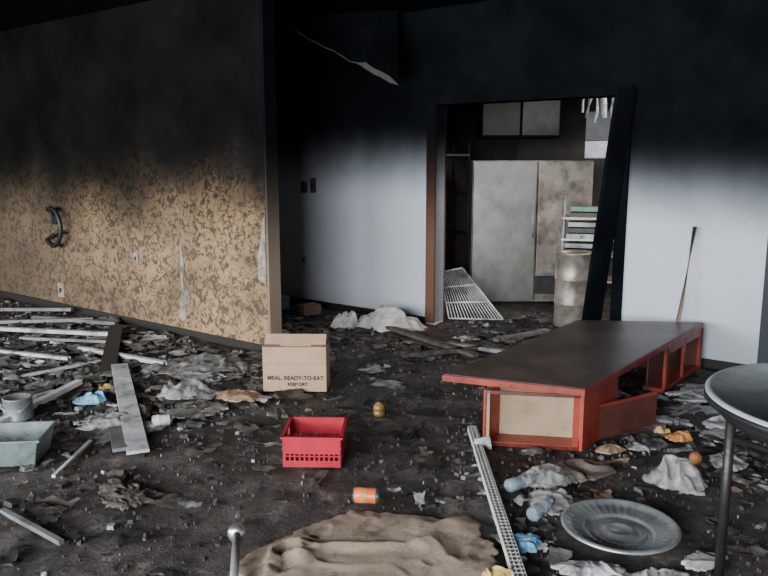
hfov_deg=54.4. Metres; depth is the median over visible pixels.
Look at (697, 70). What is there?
wall
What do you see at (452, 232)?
shelving
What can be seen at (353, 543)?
blanket
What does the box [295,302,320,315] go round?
carton
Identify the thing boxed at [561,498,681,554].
round platter
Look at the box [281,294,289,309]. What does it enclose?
carton
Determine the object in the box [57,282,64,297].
wall outlet
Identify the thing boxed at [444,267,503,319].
wire shelf rack
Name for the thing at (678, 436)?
wrapper
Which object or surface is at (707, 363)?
baseboard
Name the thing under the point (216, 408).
plastic film
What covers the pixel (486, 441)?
paper cup
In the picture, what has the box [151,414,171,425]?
tin can
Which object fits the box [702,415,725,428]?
paper sheet
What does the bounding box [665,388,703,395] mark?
strip
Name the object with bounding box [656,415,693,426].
paper sheet
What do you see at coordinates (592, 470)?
scrap
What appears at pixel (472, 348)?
plank
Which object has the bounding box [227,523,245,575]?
metal table leg
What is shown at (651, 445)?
paper sheet
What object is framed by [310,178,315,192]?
light switch
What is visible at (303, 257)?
wall outlet
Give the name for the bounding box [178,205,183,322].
strip
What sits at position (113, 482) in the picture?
scrap
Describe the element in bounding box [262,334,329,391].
cardboard box
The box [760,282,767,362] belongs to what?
wall
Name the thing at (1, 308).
strip
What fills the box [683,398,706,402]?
strip
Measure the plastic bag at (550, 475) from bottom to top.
0.076 m
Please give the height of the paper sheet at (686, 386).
0.029 m
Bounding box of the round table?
[704,363,767,575]
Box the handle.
[676,227,696,321]
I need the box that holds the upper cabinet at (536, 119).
[477,100,560,138]
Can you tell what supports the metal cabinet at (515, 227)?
on the floor
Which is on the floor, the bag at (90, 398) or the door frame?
the bag at (90, 398)
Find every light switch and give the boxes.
[301,181,307,192]
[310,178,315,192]
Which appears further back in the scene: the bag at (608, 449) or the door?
the door
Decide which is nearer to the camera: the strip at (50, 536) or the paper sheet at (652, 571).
the paper sheet at (652, 571)
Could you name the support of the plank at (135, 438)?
on the floor
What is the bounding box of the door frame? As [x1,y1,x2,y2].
[425,84,633,322]
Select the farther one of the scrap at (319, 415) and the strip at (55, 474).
the scrap at (319, 415)
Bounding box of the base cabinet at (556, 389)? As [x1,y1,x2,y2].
[442,320,703,451]
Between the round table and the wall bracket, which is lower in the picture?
the round table
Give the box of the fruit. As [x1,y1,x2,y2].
[689,452,701,464]
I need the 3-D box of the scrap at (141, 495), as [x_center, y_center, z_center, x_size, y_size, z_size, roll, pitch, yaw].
[-1.247,0.988,3.625,0.331,0.043,0.216,7,12,36]
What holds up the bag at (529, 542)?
on the floor
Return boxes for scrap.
[98,477,146,510]
[104,483,157,506]
[120,359,141,363]
[138,402,151,418]
[243,379,264,392]
[245,368,262,375]
[313,414,330,416]
[555,458,615,482]
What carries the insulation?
hanging from the ceiling
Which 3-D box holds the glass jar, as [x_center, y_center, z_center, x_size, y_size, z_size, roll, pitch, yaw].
[-0.030,0.763,4.736,0.076,0.100,0.076,0,10,0]
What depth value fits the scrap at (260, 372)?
5.67 m
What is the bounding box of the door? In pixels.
[582,88,635,319]
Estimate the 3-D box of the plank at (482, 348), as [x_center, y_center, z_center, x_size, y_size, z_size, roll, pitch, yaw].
[0.875,0.515,6.276,0.681,0.030,0.450,0,10,0]
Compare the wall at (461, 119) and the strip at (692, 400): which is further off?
the wall at (461, 119)
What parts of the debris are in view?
metal channel strip, metal channel strip, metal channel strip, metal channel strip, metal channel strip, metal channel strip, metal channel strip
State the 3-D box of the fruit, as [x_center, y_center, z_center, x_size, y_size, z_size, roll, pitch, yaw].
[1.660,0.909,3.980,0.068,0.066,0.068,0,10,0]
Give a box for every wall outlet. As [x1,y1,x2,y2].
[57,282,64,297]
[133,252,138,263]
[301,255,306,265]
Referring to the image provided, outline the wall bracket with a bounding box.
[45,206,62,247]
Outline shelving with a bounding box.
[445,143,469,296]
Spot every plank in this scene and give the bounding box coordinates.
[98,324,122,373]
[108,425,127,451]
[111,363,149,454]
[385,326,478,357]
[401,344,496,357]
[446,341,504,352]
[493,328,550,341]
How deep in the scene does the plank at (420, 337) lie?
6.52 m
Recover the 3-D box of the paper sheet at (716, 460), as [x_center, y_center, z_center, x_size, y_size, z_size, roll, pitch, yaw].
[1.850,0.924,4.017,0.196,0.037,0.241,0,10,0]
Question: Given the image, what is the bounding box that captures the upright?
[468,426,526,575]
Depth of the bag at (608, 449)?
4.16 m
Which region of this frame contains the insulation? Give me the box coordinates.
[582,97,613,122]
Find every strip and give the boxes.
[0,307,72,310]
[0,389,53,409]
[0,507,64,545]
[31,315,117,324]
[51,440,91,477]
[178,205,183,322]
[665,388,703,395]
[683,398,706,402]
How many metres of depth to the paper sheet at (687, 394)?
5.13 m
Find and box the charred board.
[388,323,479,349]
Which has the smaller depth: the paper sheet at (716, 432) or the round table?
the round table
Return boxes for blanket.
[239,510,497,575]
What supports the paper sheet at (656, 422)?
on the floor
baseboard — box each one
[0,290,261,351]
[289,296,745,369]
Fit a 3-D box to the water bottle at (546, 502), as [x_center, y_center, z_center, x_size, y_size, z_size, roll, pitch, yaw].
[0.722,1.004,3.416,0.067,0.067,0.200,8,12,38]
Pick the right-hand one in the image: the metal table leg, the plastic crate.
the plastic crate
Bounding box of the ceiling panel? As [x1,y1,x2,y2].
[276,10,397,84]
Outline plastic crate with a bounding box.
[280,416,347,467]
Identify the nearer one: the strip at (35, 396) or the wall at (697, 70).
the strip at (35, 396)
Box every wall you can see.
[0,0,281,344]
[275,0,767,363]
[445,104,517,285]
[517,98,613,275]
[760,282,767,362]
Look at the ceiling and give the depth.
6.89 m
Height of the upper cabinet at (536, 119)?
0.700 m
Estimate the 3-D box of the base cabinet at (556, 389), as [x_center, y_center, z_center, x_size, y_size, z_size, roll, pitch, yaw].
[1.469,0.572,5.062,0.976,0.366,2.460,8,12,38]
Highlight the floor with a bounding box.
[0,283,767,575]
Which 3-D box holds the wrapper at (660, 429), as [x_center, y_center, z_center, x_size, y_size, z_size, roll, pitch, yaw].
[1.657,0.841,4.445,0.107,0.056,0.074,0,10,0]
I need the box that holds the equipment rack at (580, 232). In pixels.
[561,196,613,282]
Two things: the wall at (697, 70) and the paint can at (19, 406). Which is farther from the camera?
the wall at (697, 70)
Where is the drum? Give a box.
[553,250,590,326]
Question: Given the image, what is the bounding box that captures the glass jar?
[373,400,384,416]
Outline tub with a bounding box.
[0,420,57,466]
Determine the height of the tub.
0.150 m
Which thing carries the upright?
on the floor
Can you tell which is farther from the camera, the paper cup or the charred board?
the charred board
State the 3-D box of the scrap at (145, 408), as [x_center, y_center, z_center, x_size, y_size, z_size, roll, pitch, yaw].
[-1.562,0.782,4.830,0.111,0.043,0.330,-2,10,-14]
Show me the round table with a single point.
(739, 394)
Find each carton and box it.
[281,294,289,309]
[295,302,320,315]
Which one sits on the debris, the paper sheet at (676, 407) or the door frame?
the paper sheet at (676, 407)
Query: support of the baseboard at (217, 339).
attached to the wall at (114, 120)
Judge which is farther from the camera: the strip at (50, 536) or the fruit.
the fruit
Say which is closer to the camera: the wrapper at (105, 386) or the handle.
the wrapper at (105, 386)
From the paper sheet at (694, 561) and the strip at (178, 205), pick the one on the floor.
the paper sheet at (694, 561)
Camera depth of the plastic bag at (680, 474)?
3.70 m
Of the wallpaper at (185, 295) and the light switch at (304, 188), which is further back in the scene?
the light switch at (304, 188)
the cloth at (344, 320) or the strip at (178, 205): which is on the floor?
the cloth at (344, 320)
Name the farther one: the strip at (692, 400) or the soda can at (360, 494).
the strip at (692, 400)
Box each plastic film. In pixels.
[140,352,250,374]
[166,398,228,418]
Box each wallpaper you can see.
[179,243,190,320]
[258,216,265,284]
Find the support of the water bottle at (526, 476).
on the debris
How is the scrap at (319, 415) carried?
on the floor
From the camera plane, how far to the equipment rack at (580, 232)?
7.75 m
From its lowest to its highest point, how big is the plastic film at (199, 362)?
0.096 m
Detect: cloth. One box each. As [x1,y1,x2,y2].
[331,310,357,327]
[355,304,426,331]
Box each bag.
[72,391,106,404]
[157,378,220,399]
[213,388,261,402]
[510,533,542,552]
[522,463,578,488]
[529,488,574,515]
[595,443,626,454]
[642,454,707,495]
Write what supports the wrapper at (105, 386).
on the floor
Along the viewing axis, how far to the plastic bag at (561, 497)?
3.52 m
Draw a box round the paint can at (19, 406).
[0,392,33,421]
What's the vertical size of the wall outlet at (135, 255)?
0.110 m
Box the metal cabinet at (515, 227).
[465,160,593,300]
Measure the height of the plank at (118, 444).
0.020 m
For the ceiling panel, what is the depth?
7.01 m
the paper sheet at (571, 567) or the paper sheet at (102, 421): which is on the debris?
the paper sheet at (571, 567)
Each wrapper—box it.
[97,383,114,391]
[481,565,513,575]
[653,425,670,435]
[665,430,692,441]
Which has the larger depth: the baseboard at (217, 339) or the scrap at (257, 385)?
the baseboard at (217, 339)
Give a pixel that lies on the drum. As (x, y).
(572, 266)
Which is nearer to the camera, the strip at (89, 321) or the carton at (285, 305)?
the strip at (89, 321)
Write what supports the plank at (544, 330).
on the floor
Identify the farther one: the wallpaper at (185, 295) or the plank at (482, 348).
the wallpaper at (185, 295)
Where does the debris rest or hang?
on the floor
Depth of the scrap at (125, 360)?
5.94 m
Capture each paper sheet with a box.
[72,412,127,430]
[550,560,625,575]
[625,438,668,450]
[625,567,689,575]
[645,421,667,435]
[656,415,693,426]
[663,403,701,415]
[680,383,703,389]
[681,389,704,398]
[681,550,714,571]
[699,428,738,441]
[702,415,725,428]
[709,452,748,471]
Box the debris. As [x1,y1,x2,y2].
[0,298,767,575]
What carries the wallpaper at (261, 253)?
attached to the wall at (114, 120)
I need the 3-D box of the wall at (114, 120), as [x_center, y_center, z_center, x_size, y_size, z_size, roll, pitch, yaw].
[-3.952,-1.304,8.369,7.590,3.050,0.140,7,12,36]
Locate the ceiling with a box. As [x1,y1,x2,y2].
[0,0,488,30]
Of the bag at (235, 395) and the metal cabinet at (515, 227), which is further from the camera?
the metal cabinet at (515, 227)
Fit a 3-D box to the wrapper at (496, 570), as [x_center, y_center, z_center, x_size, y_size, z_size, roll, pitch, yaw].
[0.444,1.103,2.883,0.164,0.066,0.069,0,10,0]
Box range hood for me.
[584,111,609,157]
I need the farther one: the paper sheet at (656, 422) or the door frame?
the door frame
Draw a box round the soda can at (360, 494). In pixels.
[352,487,379,503]
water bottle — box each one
[517,473,538,488]
[534,497,554,514]
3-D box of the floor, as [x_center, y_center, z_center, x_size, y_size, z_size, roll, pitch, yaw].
[-1.875,0.675,5.675,14.800,0.041,13.550,7,12,36]
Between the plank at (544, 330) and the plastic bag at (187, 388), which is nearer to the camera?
the plastic bag at (187, 388)
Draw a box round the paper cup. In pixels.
[474,435,491,449]
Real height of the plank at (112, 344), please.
0.040 m
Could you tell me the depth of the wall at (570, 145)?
10.27 m
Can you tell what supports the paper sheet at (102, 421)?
on the floor
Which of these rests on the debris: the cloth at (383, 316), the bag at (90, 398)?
the cloth at (383, 316)

